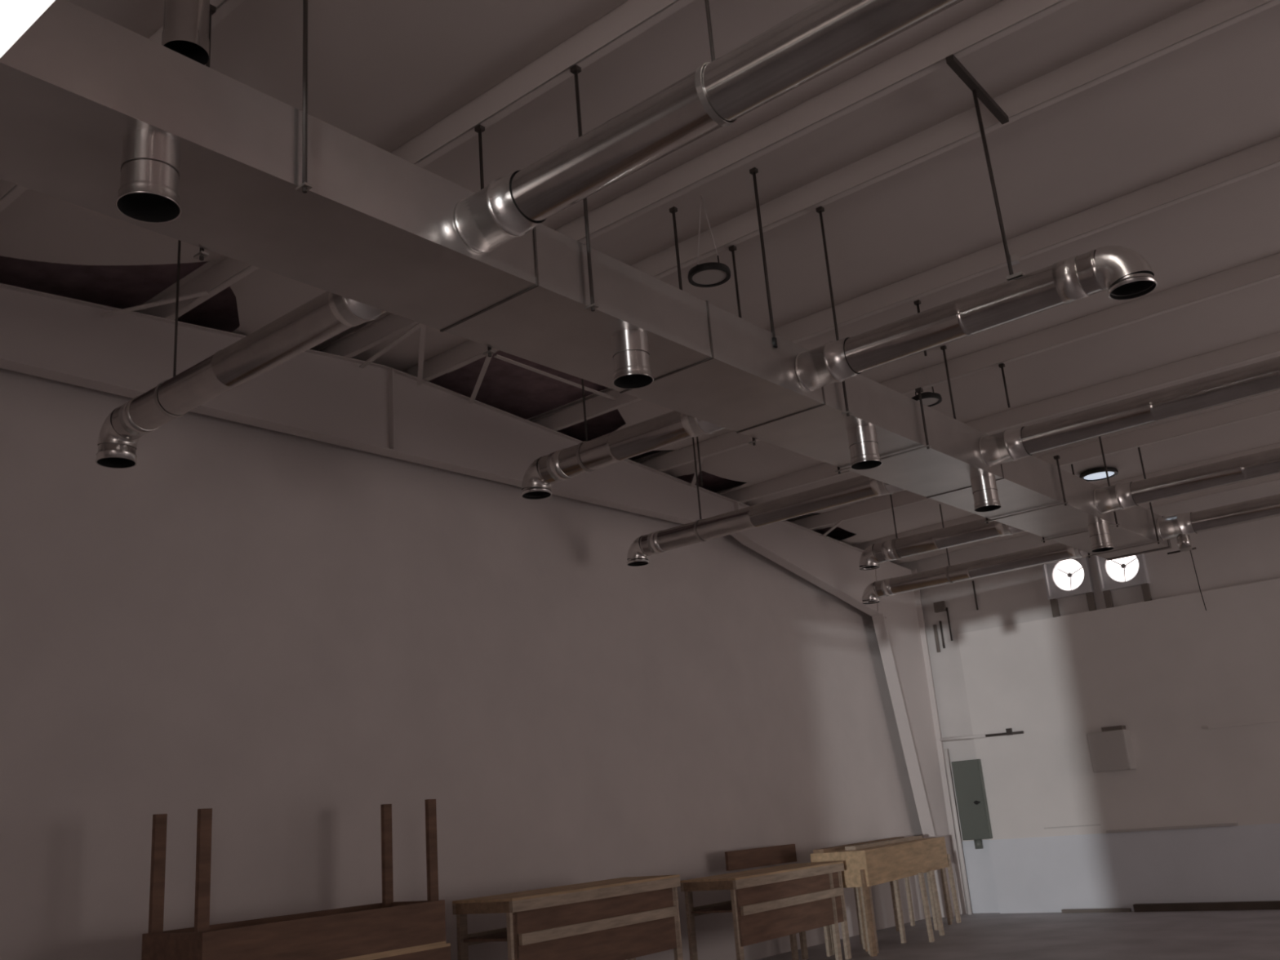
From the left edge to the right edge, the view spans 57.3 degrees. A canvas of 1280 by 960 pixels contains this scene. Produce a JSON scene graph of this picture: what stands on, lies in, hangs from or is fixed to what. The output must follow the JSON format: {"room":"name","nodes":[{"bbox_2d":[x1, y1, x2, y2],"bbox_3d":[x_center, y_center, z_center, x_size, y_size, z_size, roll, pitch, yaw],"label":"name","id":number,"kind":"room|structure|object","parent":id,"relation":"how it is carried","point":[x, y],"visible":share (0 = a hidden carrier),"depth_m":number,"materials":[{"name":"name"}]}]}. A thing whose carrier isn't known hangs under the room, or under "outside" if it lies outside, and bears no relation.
{"room":"warehouse","nodes":[
{"label":"warehouse","id":0,"kind":"room"},
{"bbox_2d":[161,0,209,65],"bbox_3d":[-2.150,-2.361,5.565,0.208,0.791,0.208,-17,-21,37],"label":"pipe","id":1,"kind":"object","parent":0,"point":[185,32],"visible":0.78,"depth_m":5.43,"materials":[{"name":"silver metal"}]},
{"bbox_2d":[0,368,932,959],"bbox_3d":[-2.508,2.341,11.024,0.100,5.540,22.050,-17,-21,37],"label":"wall","id":2,"kind":"structure","parent":0,"point":[291,638],"depth_m":11.10,"materials":[{"name":"paint"}]},
{"bbox_2d":[0,0,1279,564],"bbox_3d":[3.200,-2.723,7.263,18.750,1.085,22.250,-17,-21,37],"label":"ceiling","id":3,"kind":"structure","parent":0,"point":[381,73],"depth_m":8.97,"materials":[{"name":"white paint"}]},
{"bbox_2d":[0,0,55,57],"bbox_3d":[-2.050,-2.292,3.885,1.500,1.724,0.200,-17,-21,37],"label":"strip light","id":4,"kind":"object","parent":3,"relation":"hanging from","point":[16,16],"visible":1,"depth_m":3.68,"materials":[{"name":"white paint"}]},
{"bbox_2d":[0,0,1171,560],"bbox_3d":[0.613,-0.764,8.388,0.809,0.418,18.070,-17,-21,37],"label":"duct","id":5,"kind":"object","parent":3,"relation":"hanging from","point":[375,228],"visible":0.73,"depth_m":6.03,"materials":[{"name":"grey metal"}]},
{"bbox_2d":[115,128,182,223],"bbox_3d":[-2.012,-1.249,4.807,0.251,0.296,0.251,-17,-21,37],"label":"outlet","id":6,"kind":"object","parent":5,"relation":"hanging from","point":[148,192],"visible":1,"depth_m":4.75,"materials":[{"name":"white metal"}]},
{"bbox_2d":[95,240,386,468],"bbox_3d":[-2.696,-1.288,7.758,3.252,1.690,0.290,-17,-21,37],"label":"pipe","id":7,"kind":"object","parent":5,"relation":"attached to","point":[327,315],"visible":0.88,"depth_m":7.50,"materials":[{"name":"white metal"}]},
{"bbox_2d":[520,378,724,499],"bbox_3d":[-0.219,-1.007,9.980,2.282,1.885,0.290,-17,-21,37],"label":"pipe","id":8,"kind":"object","parent":5,"relation":"attached to","point":[672,427],"visible":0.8,"depth_m":9.73,"materials":[{"name":"white metal"}]},
{"bbox_2d":[611,328,653,389],"bbox_3d":[-0.052,-0.734,7.087,0.251,0.296,0.251,-17,-21,37],"label":"outlet","id":9,"kind":"object","parent":5,"relation":"hanging from","point":[630,347],"visible":1,"depth_m":7.01,"materials":[{"name":"white metal"}]},
{"bbox_2d":[453,0,963,253],"bbox_3d":[1.076,-2.548,4.708,5.200,1.573,0.306,-17,-21,37],"label":"pipe","id":10,"kind":"object","parent":5,"relation":"attached to","point":[824,35],"visible":1,"depth_m":5.13,"materials":[{"name":"white metal"}]},
{"bbox_2d":[749,167,777,347],"bbox_3d":[0.892,-1.611,8.426,0.050,1.422,0.041,-17,-21,37],"label":"rod","id":11,"kind":"object","parent":5,"relation":"attached to","point":[754,171],"visible":1,"depth_m":8.42,"materials":[{"name":"grey metal"}]},
{"bbox_2d":[626,436,903,566],"bbox_3d":[1.203,-0.211,12.592,3.635,1.603,0.274,-17,-21,37],"label":"pipe","id":12,"kind":"object","parent":5,"relation":"attached to","point":[860,487],"visible":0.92,"depth_m":12.33,"materials":[{"name":"silver metal"}]},
{"bbox_2d":[847,424,882,470],"bbox_3d":[1.759,-0.258,9.195,0.251,0.296,0.251,-17,-21,37],"label":"outlet","id":13,"kind":"object","parent":5,"relation":"hanging from","point":[862,439],"visible":1,"depth_m":9.12,"materials":[{"name":"white metal"}]},
{"bbox_2d":[835,386,932,474],"bbox_3d":[2.053,-0.413,10.075,0.915,0.536,0.044,-17,-21,37],"label":"hanger","id":14,"kind":"object","parent":5,"relation":"attached to","point":[918,390],"visible":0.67,"depth_m":9.85,"materials":[{"name":"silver metal"}]},
{"bbox_2d":[858,493,1025,570],"bbox_3d":[3.617,0.198,14.372,2.289,1.403,0.283,-17,-21,37],"label":"pipe","id":15,"kind":"object","parent":5,"relation":"attached to","point":[874,554],"visible":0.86,"depth_m":14.20,"materials":[{"name":"silver metal"}]},
{"bbox_2d":[794,245,1157,391],"bbox_3d":[2.131,-1.049,7.743,2.441,0.346,0.297,-17,-21,37],"label":"pipe","id":16,"kind":"object","parent":5,"relation":"attached to","point":[1122,271],"visible":1,"depth_m":7.56,"materials":[{"name":"white metal"}]},
{"bbox_2d":[862,504,1091,604],"bbox_3d":[4.611,0.839,16.423,3.547,1.197,0.278,-17,-21,37],"label":"pipe","id":17,"kind":"object","parent":5,"relation":"attached to","point":[1057,552],"visible":0.86,"depth_m":16.23,"materials":[{"name":"silver metal"}]},
{"bbox_2d":[970,474,1001,511],"bbox_3d":[3.211,0.124,10.884,0.251,0.296,0.251,-17,-21,37],"label":"outlet","id":18,"kind":"object","parent":5,"relation":"hanging from","point":[984,490],"visible":1,"depth_m":10.81,"materials":[{"name":"silver metal"}]},
{"bbox_2d":[984,455,1068,524],"bbox_3d":[4.038,0.109,12.384,0.915,0.536,0.044,-17,-21,37],"label":"hanger","id":19,"kind":"object","parent":5,"relation":"attached to","point":[1055,457],"visible":0.67,"depth_m":12.18,"materials":[{"name":"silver metal"}]},
{"bbox_2d":[1087,521,1114,552],"bbox_3d":[5.183,0.642,13.179,0.251,0.296,0.251,-17,-21,37],"label":"outlet","id":20,"kind":"object","parent":5,"relation":"hanging from","point":[1100,534],"visible":1,"depth_m":13.11,"materials":[{"name":"silver metal"}]},
{"bbox_2d":[978,355,1279,467],"bbox_3d":[5.096,-0.855,9.298,5.000,0.297,0.297,-17,-21,37],"label":"pipe","id":21,"kind":"object","parent":5,"relation":"attached to","point":[1261,377],"visible":1,"depth_m":9.89,"materials":[{"name":"white metal"}]},
{"bbox_2d":[1093,447,1279,515],"bbox_3d":[7.004,-0.353,11.518,5.000,0.297,0.297,-17,-21,37],"label":"pipe","id":22,"kind":"object","parent":5,"relation":"attached to","point":[1117,497],"visible":1,"depth_m":12.36,"materials":[{"name":"silver metal"}]},
{"bbox_2d":[1156,493,1279,541],"bbox_3d":[8.450,0.027,13.200,5.000,0.297,0.297,-17,-21,37],"label":"pipe","id":23,"kind":"object","parent":5,"relation":"attached to","point":[1268,507],"visible":0.98,"depth_m":14.20,"materials":[{"name":"silver metal"}]},
{"bbox_2d":[1167,533,1206,610],"bbox_3d":[6.735,1.156,14.418,0.340,0.951,0.150,-17,-21,37],"label":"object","id":24,"kind":"object","parent":23,"relation":"attached to","point":[1184,541],"visible":1,"depth_m":14.44,"materials":[{"name":"grey metal"}]},
{"bbox_2d":[696,436,702,486],"bbox_3d":[0.663,-0.343,13.287,0.050,0.860,0.040,-17,-21,37],"label":"rod","id":25,"kind":"object","parent":3,"relation":"hanging from","point":[697,440],"visible":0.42,"depth_m":13.24,"materials":[{"name":"grey metal"}]},
{"bbox_2d":[687,195,730,287],"bbox_3d":[0.512,-1.914,9.196,0.337,0.720,0.337,-17,-21,37],"label":"round light","id":26,"kind":"object","parent":3,"relation":"hanging from","point":[710,274],"visible":1,"depth_m":9.08,"materials":[{"name":"black plastic"}]},
{"bbox_2d":[911,368,942,406],"bbox_3d":[3.036,-1.009,12.535,0.337,0.385,0.337,-17,-21,37],"label":"round light","id":27,"kind":"object","parent":3,"relation":"hanging from","point":[928,398],"visible":0.73,"depth_m":12.42,"materials":[{"name":"black plastic"}]},
{"bbox_2d":[940,345,955,418],"bbox_3d":[3.130,-0.986,11.847,0.050,0.794,0.040,-17,-21,37],"label":"rod","id":28,"kind":"object","parent":3,"relation":"hanging from","point":[943,348],"visible":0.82,"depth_m":11.85,"materials":[{"name":"grey metal"}]},
{"bbox_2d":[1040,436,1119,542],"bbox_3d":[5.019,-0.049,13.691,0.915,1.424,0.044,-17,-21,37],"label":"hanger","id":29,"kind":"object","parent":3,"relation":"hanging from","point":[1100,437],"visible":0.43,"depth_m":13.46,"materials":[{"name":"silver metal"}]},
{"bbox_2d":[1080,466,1118,481],"bbox_3d":[6.140,-0.124,15.687,0.490,0.154,0.490,-17,-21,37],"label":"round light","id":30,"kind":"object","parent":3,"relation":"hanging from","point":[1095,474],"visible":0.85,"depth_m":15.61,"materials":[{"name":"white glass"}]},
{"bbox_2d":[1071,447,1161,557],"bbox_3d":[5.986,0.249,14.799,0.915,1.331,0.044,-17,-21,37],"label":"hanger","id":31,"kind":"object","parent":3,"relation":"hanging from","point":[1139,449],"visible":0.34,"depth_m":14.59,"materials":[{"name":"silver metal"}]},
{"bbox_2d":[756,909,1279,959],"bbox_3d":[2.388,2.840,3.894,18.800,0.200,26.850,-17,-21,37],"label":"floor","id":32,"kind":"structure","parent":0,"point":[1224,935],"depth_m":14.18,"materials":[{"name":"concrete"}]},
{"bbox_2d":[355,942,450,959],"bbox_3d":[-2.507,4.094,8.748,0.720,0.900,2.350,-16,-20,34],"label":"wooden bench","id":33,"kind":"object","parent":32,"relation":"on","point":[442,952],"visible":0.46,"depth_m":9.34,"materials":[{"name":"beige wood"}]},
{"bbox_2d":[141,799,445,959],"bbox_3d":[-2.586,3.114,9.037,0.720,1.150,2.250,-16,-20,34],"label":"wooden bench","id":34,"kind":"object","parent":33,"relation":"on","point":[388,926],"visible":1,"depth_m":8.59,"materials":[{"name":"beige wood"}]},
{"bbox_2d":[452,874,683,959],"bbox_3d":[-0.571,4.388,10.803,0.700,1.200,2.500,-16,-20,33],"label":"table","id":35,"kind":"object","parent":32,"relation":"on","point":[629,917],"visible":1,"depth_m":10.54,"materials":[{"name":"beige wood"}]},
{"bbox_2d":[463,931,506,942],"bbox_3d":[-0.600,4.132,10.885,0.600,0.020,2.420,-16,-20,33],"label":"shelf","id":36,"kind":"object","parent":35,"relation":"attached to","point":[482,936],"depth_m":10.12,"materials":[{"name":"brown wood"}]},
{"bbox_2d":[680,861,851,959],"bbox_3d":[1.490,4.994,13.243,0.700,1.100,2.500,-16,-20,33],"label":"table","id":37,"kind":"object","parent":32,"relation":"on","point":[771,903],"visible":1,"depth_m":12.93,"materials":[{"name":"beige wood"}]},
{"bbox_2d":[690,903,732,913],"bbox_3d":[1.465,4.786,13.310,0.600,0.020,2.420,-16,-20,33],"label":"shelf","id":38,"kind":"object","parent":37,"relation":"attached to","point":[712,908],"depth_m":12.61,"materials":[{"name":"brown wood"}]},
{"bbox_2d":[724,844,796,871],"bbox_3d":[1.525,4.707,14.616,0.040,0.220,1.500,-17,-21,37],"label":"plank","id":39,"kind":"object","parent":37,"relation":"on","point":[782,854],"visible":1,"depth_m":14.55,"materials":[{"name":"brown wood"}]},
{"bbox_2d":[855,887,865,949],"bbox_3d":[2.809,5.430,14.867,0.070,0.986,0.135,-17,-21,37],"label":"table leg","id":40,"kind":"object","parent":32,"relation":"on","point":[856,888],"visible":0.21,"depth_m":14.79,"materials":[{"name":"brown wood"}]},
{"bbox_2d":[857,887,867,951],"bbox_3d":[2.790,5.355,14.606,0.070,0.986,0.135,-17,-21,37],"label":"table leg","id":41,"kind":"object","parent":32,"relation":"on","point":[859,888],"visible":0.21,"depth_m":14.54,"materials":[{"name":"brown wood"}]},
{"bbox_2d":[859,887,869,954],"bbox_3d":[2.771,5.279,14.345,0.070,0.986,0.135,-17,-21,37],"label":"timber","id":42,"kind":"object","parent":32,"relation":"on","point":[860,887],"visible":0.14,"depth_m":14.28,"materials":[{"name":"brown wood"}]},
{"bbox_2d":[860,869,877,956],"bbox_3d":[2.752,5.204,14.085,0.070,0.986,0.135,-17,-21,37],"label":"table leg","id":43,"kind":"object","parent":32,"relation":"on","point":[869,922],"visible":1,"depth_m":14.05,"materials":[{"name":"brown wood"}]},
{"bbox_2d":[809,836,952,956],"bbox_3d":[3.338,5.521,15.709,0.720,1.200,3.400,-14,-19,28],"label":"table","id":44,"kind":"object","parent":32,"relation":"on","point":[891,863],"visible":0.76,"depth_m":15.13,"materials":[{"name":"beige wood"}]},
{"bbox_2d":[813,836,904,853],"bbox_3d":[3.030,4.963,15.940,0.140,0.045,3.200,-14,-19,28],"label":"plank","id":45,"kind":"object","parent":44,"relation":"on","point":[842,846],"visible":0.64,"depth_m":15.09,"materials":[{"name":"brown wood"}]},
{"bbox_2d":[844,835,922,850],"bbox_3d":[3.357,4.935,15.933,0.140,0.045,2.800,-14,-19,28],"label":"plank","id":46,"kind":"object","parent":44,"relation":"on","point":[913,837],"visible":1,"depth_m":15.63,"materials":[{"name":"brown wood"}]},
{"bbox_2d":[871,560,967,917],"bbox_3d":[4.332,3.975,18.465,0.200,5.560,1.406,-17,-21,37],"label":"column","id":47,"kind":"structure","parent":32,"relation":"on","point":[901,637],"depth_m":18.59,"materials":[{"name":"white paint"}]},
{"bbox_2d":[0,283,887,617],"bbox_3d":[-2.744,-0.273,11.216,0.180,1.910,20.350,-17,-21,37],"label":"rafter","id":48,"kind":"object","parent":47,"relation":"attached to","point":[379,409],"visible":0.8,"depth_m":11.44,"materials":[{"name":"white"}]},
{"bbox_2d":[0,0,244,212],"bbox_3d":[0.818,-3.540,3.776,17.600,0.210,0.140,-17,-21,37],"label":"purlin","id":49,"kind":"object","parent":48,"relation":"attached to","point":[10,192],"visible":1,"depth_m":6.56,"materials":[{"name":"white paint"}]},
{"bbox_2d":[193,0,312,260],"bbox_3d":[-1.880,-1.880,5.679,0.925,1.467,0.044,-17,-21,37],"label":"hanger","id":50,"kind":"object","parent":49,"relation":"hanging from","point":[304,186],"visible":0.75,"depth_m":5.37,"materials":[{"name":"silver metal"}]},
{"bbox_2d":[133,0,694,320],"bbox_3d":[1.995,-3.361,5.198,17.600,0.210,0.140,-17,-21,37],"label":"purlin","id":51,"kind":"object","parent":48,"relation":"attached to","point":[632,18],"visible":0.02,"depth_m":7.45,"materials":[{"name":"white paint"}]},
{"bbox_2d":[99,291,208,317],"bbox_3d":[-3.943,-1.425,9.497,0.853,0.152,0.050,-4,-16,-1],"label":"brace","id":52,"kind":"object","parent":51,"relation":"attached to","point":[202,293],"visible":1,"depth_m":9.49,"materials":[{"name":"white paint"}]},
{"bbox_2d":[474,64,599,356],"bbox_3d":[-0.658,-1.627,7.127,0.925,1.611,0.044,-17,-21,37],"label":"hanger","id":53,"kind":"object","parent":51,"relation":"hanging from","point":[575,69],"visible":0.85,"depth_m":6.99,"materials":[{"name":"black metal"}]},
{"bbox_2d":[310,0,1077,358],"bbox_3d":[3.154,-3.185,6.598,17.600,0.210,0.140,-17,-21,37],"label":"purlin","id":54,"kind":"object","parent":48,"relation":"attached to","point":[1003,18],"visible":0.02,"depth_m":8.23,"materials":[{"name":"white paint"}]},
{"bbox_2d":[359,322,424,368],"bbox_3d":[-2.337,-1.281,11.060,0.050,0.072,1.159,11,-22,-42],"label":"brace","id":55,"kind":"object","parent":54,"relation":"attached to","point":[419,325],"visible":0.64,"depth_m":11.06,"materials":[{"name":"white paint"}]},
{"bbox_2d":[417,324,426,385],"bbox_3d":[-2.123,-1.210,11.362,0.050,0.072,1.375,-1,-17,-12],"label":"brace","id":56,"kind":"object","parent":54,"relation":"attached to","point":[422,334],"visible":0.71,"depth_m":11.33,"materials":[{"name":"white paint"}]},
{"bbox_2d":[669,206,682,290],"bbox_3d":[0.307,-1.505,8.906,0.050,1.262,0.040,-17,-21,37],"label":"rod","id":57,"kind":"object","parent":54,"relation":"hanging from","point":[673,210],"visible":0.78,"depth_m":8.99,"materials":[{"name":"grey metal"}]},
{"bbox_2d":[945,53,1025,280],"bbox_3d":[2.316,-1.970,7.659,0.105,1.380,0.962,-17,-21,37],"label":"hanger","id":58,"kind":"object","parent":54,"relation":"hanging from","point":[952,61],"visible":0.91,"depth_m":7.67,"materials":[{"name":"grey metal"}]},
{"bbox_2d":[402,0,1279,381],"bbox_3d":[3.783,-3.025,7.332,17.600,0.210,0.140,-17,-21,37],"label":"purlin","id":59,"kind":"object","parent":48,"relation":"attached to","point":[1207,17],"visible":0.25,"depth_m":8.55,"materials":[{"name":"white paint"}]},
{"bbox_2d":[468,354,493,403],"bbox_3d":[-1.631,-1.044,11.986,0.050,0.112,1.183,1,-17,-18],"label":"brace","id":60,"kind":"object","parent":59,"relation":"attached to","point":[487,359],"visible":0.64,"depth_m":12.00,"materials":[{"name":"white paint"}]},
{"bbox_2d":[728,206,852,445],"bbox_3d":[1.161,-1.212,9.269,0.925,1.747,0.044,-17,-21,37],"label":"hanger","id":61,"kind":"object","parent":59,"relation":"hanging from","point":[820,210],"visible":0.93,"depth_m":9.15,"materials":[{"name":"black metal"}]},
{"bbox_2d":[527,136,1279,431],"bbox_3d":[5.015,-2.567,8.712,17.600,0.210,0.140,-17,-21,37],"label":"purlin","id":62,"kind":"object","parent":48,"relation":"attached to","point":[1264,156],"visible":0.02,"depth_m":10.11,"materials":[{"name":"white paint"}]},
{"bbox_2d":[493,354,617,399],"bbox_3d":[-0.854,-1.061,12.231,0.050,0.082,1.732,-18,-21,39],"label":"brace","id":63,"kind":"object","parent":62,"relation":"attached to","point":[496,356],"visible":1,"depth_m":12.16,"materials":[{"name":"white paint"}]},
{"bbox_2d":[913,299,927,355],"bbox_3d":[2.574,-1.388,10.703,0.050,0.543,0.040,-17,-21,37],"label":"rod","id":64,"kind":"object","parent":62,"relation":"hanging from","point":[917,302],"visible":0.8,"depth_m":10.75,"materials":[{"name":"grey metal"}]},
{"bbox_2d":[632,252,1279,471],"bbox_3d":[6.246,-2.109,10.091,17.600,0.210,0.140,-17,-21,37],"label":"purlin","id":65,"kind":"object","parent":48,"relation":"attached to","point":[1266,268],"visible":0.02,"depth_m":11.71,"materials":[{"name":"white paint"}]},
{"bbox_2d":[690,456,704,486],"bbox_3d":[0.726,-0.106,14.851,0.050,0.092,0.991,-3,-16,-6],"label":"brace","id":66,"kind":"object","parent":65,"relation":"attached to","point":[694,480],"visible":0.86,"depth_m":14.91,"materials":[{"name":"white paint"}]},
{"bbox_2d":[998,363,1010,408],"bbox_3d":[3.759,-0.970,12.039,0.050,0.475,0.040,-17,-21,37],"label":"rod","id":67,"kind":"object","parent":65,"relation":"hanging from","point":[1001,366],"visible":1,"depth_m":12.04,"materials":[{"name":"grey metal"}]},
{"bbox_2d":[715,331,1279,502],"bbox_3d":[7.381,-1.687,11.362,17.600,0.210,0.140,-17,-21,37],"label":"purlin","id":68,"kind":"object","parent":48,"relation":"attached to","point":[1269,344],"visible":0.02,"depth_m":13.18,"materials":[{"name":"white paint"}]},
{"bbox_2d":[786,393,1279,529],"bbox_3d":[8.515,-1.265,12.633,17.600,0.210,0.140,-17,-21,37],"label":"purlin","id":69,"kind":"object","parent":48,"relation":"attached to","point":[1268,405],"visible":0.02,"depth_m":14.62,"materials":[{"name":"white paint"}]},
{"bbox_2d":[822,519,844,536],"bbox_3d":[2.859,0.711,17.315,0.050,0.072,0.722,0,-17,-17],"label":"brace","id":70,"kind":"object","parent":69,"relation":"attached to","point":[842,520],"visible":1,"depth_m":17.29,"materials":[{"name":"white paint"}]},
{"bbox_2d":[851,442,1279,550],"bbox_3d":[9.650,-0.843,13.904,17.600,0.210,0.140,-17,-21,37],"label":"purlin","id":71,"kind":"object","parent":48,"relation":"attached to","point":[864,545],"visible":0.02,"depth_m":16.22,"materials":[{"name":"white paint"}]},
{"bbox_2d":[918,872,934,942],"bbox_3d":[3.667,5.471,14.990,0.050,0.843,0.100,-17,-21,37],"label":"table leg","id":72,"kind":"object","parent":32,"relation":"on","point":[928,921],"visible":1,"depth_m":14.97,"materials":[{"name":"brown wood"}]},
{"bbox_2d":[928,870,944,935],"bbox_3d":[3.965,5.646,15.631,0.050,0.823,0.100,-17,-21,37],"label":"table leg","id":73,"kind":"object","parent":32,"relation":"on","point":[931,873],"visible":1,"depth_m":15.61,"materials":[{"name":"brown wood"}]},
{"bbox_2d":[944,867,953,919],"bbox_3d":[4.586,6.092,17.538,0.050,0.953,0.100,-17,-21,37],"label":"timber","id":74,"kind":"object","parent":32,"relation":"on","point":[951,910],"visible":0.21,"depth_m":17.49,"materials":[{"name":"brown wood"}]},
{"bbox_2d":[946,853,961,923],"bbox_3d":[4.571,5.956,17.074,0.050,0.953,0.100,-17,-21,37],"label":"table leg","id":75,"kind":"object","parent":32,"relation":"on","point":[949,868],"visible":0.93,"depth_m":17.05,"materials":[{"name":"brown wood"}]},
{"bbox_2d":[942,748,972,915],"bbox_3d":[4.982,5.495,18.370,0.070,2.500,0.067,-17,-21,37],"label":"conduit pipe","id":76,"kind":"object","parent":32,"relation":"on","point":[945,750],"visible":1,"depth_m":18.34,"materials":[{"name":"white metal"}]},
{"bbox_2d":[947,750,972,912],"bbox_3d":[5.035,5.526,18.491,0.040,2.500,0.038,-17,-21,37],"label":"conduit pipe","id":77,"kind":"object","parent":32,"relation":"on","point":[948,750],"visible":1,"depth_m":18.48,"materials":[{"name":"grey metal"}]},
{"bbox_2d":[1061,907,1131,913],"bbox_3d":[6.567,6.203,16.854,0.980,0.045,0.070,-17,-21,37],"label":"board","id":78,"kind":"object","parent":32,"relation":"on","point":[1126,909],"visible":1,"depth_m":16.81,"materials":[{"name":"grey"}]},
{"bbox_2d":[1133,900,1279,911],"bbox_3d":[8.529,5.556,15.300,4.050,0.100,0.110,-17,-21,37],"label":"skirting board","id":79,"kind":"object","parent":32,"relation":"on","point":[1239,905],"depth_m":15.88,"materials":[{"name":"black"}]},
{"bbox_2d":[897,479,1279,911],"bbox_3d":[10.560,1.548,14.855,18.900,7.200,0.200,-17,-21,37],"label":"wall","id":80,"kind":"structure","parent":0,"point":[1248,553],"depth_m":18.41,"materials":[{"name":"white paint"}]},
{"bbox_2d":[933,624,940,652],"bbox_3d":[4.896,2.615,19.307,0.060,0.450,0.057,-17,-21,37],"label":"conduit pipe","id":81,"kind":"object","parent":80,"relation":"attached to","point":[935,627],"visible":1,"depth_m":19.29,"materials":[{"name":"grey metal"}]},
{"bbox_2d":[933,600,946,612],"bbox_3d":[4.958,2.097,19.359,0.180,0.160,0.080,-17,-21,37],"label":"junction box","id":82,"kind":"object","parent":80,"relation":"attached to","point":[939,606],"visible":1,"depth_m":19.32,"materials":[{"name":"grey metal"}]},
{"bbox_2d":[938,621,945,648],"bbox_3d":[4.976,2.545,19.270,0.036,0.450,0.034,-17,-21,37],"label":"conduit pipe","id":83,"kind":"object","parent":80,"relation":"attached to","point":[940,624],"visible":1,"depth_m":19.25,"materials":[{"name":"grey metal"}]},
{"bbox_2d":[946,607,952,640],"bbox_3d":[5.081,2.366,19.225,0.028,0.550,0.027,-17,-21,37],"label":"cable","id":84,"kind":"object","parent":80,"relation":"attached to","point":[948,616],"visible":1,"depth_m":19.21,"materials":[{"name":"grey plastic"}]},
{"bbox_2d":[951,759,992,848],"bbox_3d":[5.224,5.085,18.358,0.470,1.340,0.225,-17,-21,37],"label":"electrical panel","id":85,"kind":"object","parent":80,"relation":"attached to","point":[971,793],"visible":1,"depth_m":18.30,"materials":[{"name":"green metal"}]},
{"bbox_2d":[972,580,977,609],"bbox_3d":[5.448,1.874,19.021,0.028,0.480,0.027,-17,-21,37],"label":"hanging cable","id":86,"kind":"object","parent":80,"relation":"attached to","point":[973,584],"visible":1,"depth_m":19.01,"materials":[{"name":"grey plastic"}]},
{"bbox_2d":[939,728,1023,741],"bbox_3d":[5.375,4.015,18.426,1.381,0.100,0.090,-17,-21,37],"label":"conduit","id":87,"kind":"object","parent":80,"relation":"attached to","point":[1009,731],"visible":1,"depth_m":18.39,"materials":[{"name":"white metal"}]},
{"bbox_2d":[1041,556,1096,617],"bbox_3d":[6.641,1.597,18.066,0.680,0.955,0.240,-17,-21,37],"label":"wall fan","id":88,"kind":"object","parent":80,"relation":"attached to","point":[1054,592],"visible":0.83,"depth_m":18.04,"materials":[{"name":"white metal"}]},
{"bbox_2d":[1044,824,1100,828],"bbox_3d":[6.403,5.137,17.345,0.850,0.015,0.008,-17,-21,37],"label":"strip","id":89,"kind":"object","parent":80,"relation":"attached to","point":[1091,824],"visible":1,"depth_m":17.34,"materials":[{"name":"grey ceramic"}]},
{"bbox_2d":[1086,725,1136,772],"bbox_3d":[6.858,3.918,17.052,0.540,0.620,0.272,-17,-21,37],"label":"wall box","id":90,"kind":"object","parent":80,"relation":"attached to","point":[1110,749],"visible":1,"depth_m":16.93,"materials":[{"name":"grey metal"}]},
{"bbox_2d":[957,577,1279,839],"bbox_3d":[11.492,2.631,13.610,16.100,4.280,0.100,-17,-21,37],"label":"wall panel","id":91,"kind":"object","parent":80,"relation":"attached to","point":[1166,670],"depth_m":17.04,"materials":[{"name":"white paint"}]},
{"bbox_2d":[961,823,1279,913],"bbox_3d":[11.414,4.227,13.308,16.620,1.070,0.112,-17,-21,37],"label":"wall panel","id":92,"kind":"object","parent":80,"relation":"attached to","point":[1239,863],"depth_m":16.77,"materials":[{"name":"white paint"}]},
{"bbox_2d":[1094,553,1151,608],"bbox_3d":[7.267,1.411,17.570,0.680,0.935,0.240,-17,-21,37],"label":"wall fan","id":93,"kind":"object","parent":80,"relation":"attached to","point":[1107,583],"visible":0.7,"depth_m":17.55,"materials":[{"name":"white metal"}]},
{"bbox_2d":[1106,822,1237,832],"bbox_3d":[7.455,4.896,16.463,1.770,0.035,0.055,-17,-21,37],"label":"wall rail","id":94,"kind":"object","parent":80,"relation":"attached to","point":[1227,824],"visible":1,"depth_m":16.41,"materials":[{"name":"white metal"}]},
{"bbox_2d":[1208,718,1279,728],"bbox_3d":[8.335,3.339,16.062,1.000,0.040,0.050,-17,-21,37],"label":"wall rail","id":95,"kind":"object","parent":80,"relation":"attached to","point":[1274,719],"visible":1,"depth_m":16.06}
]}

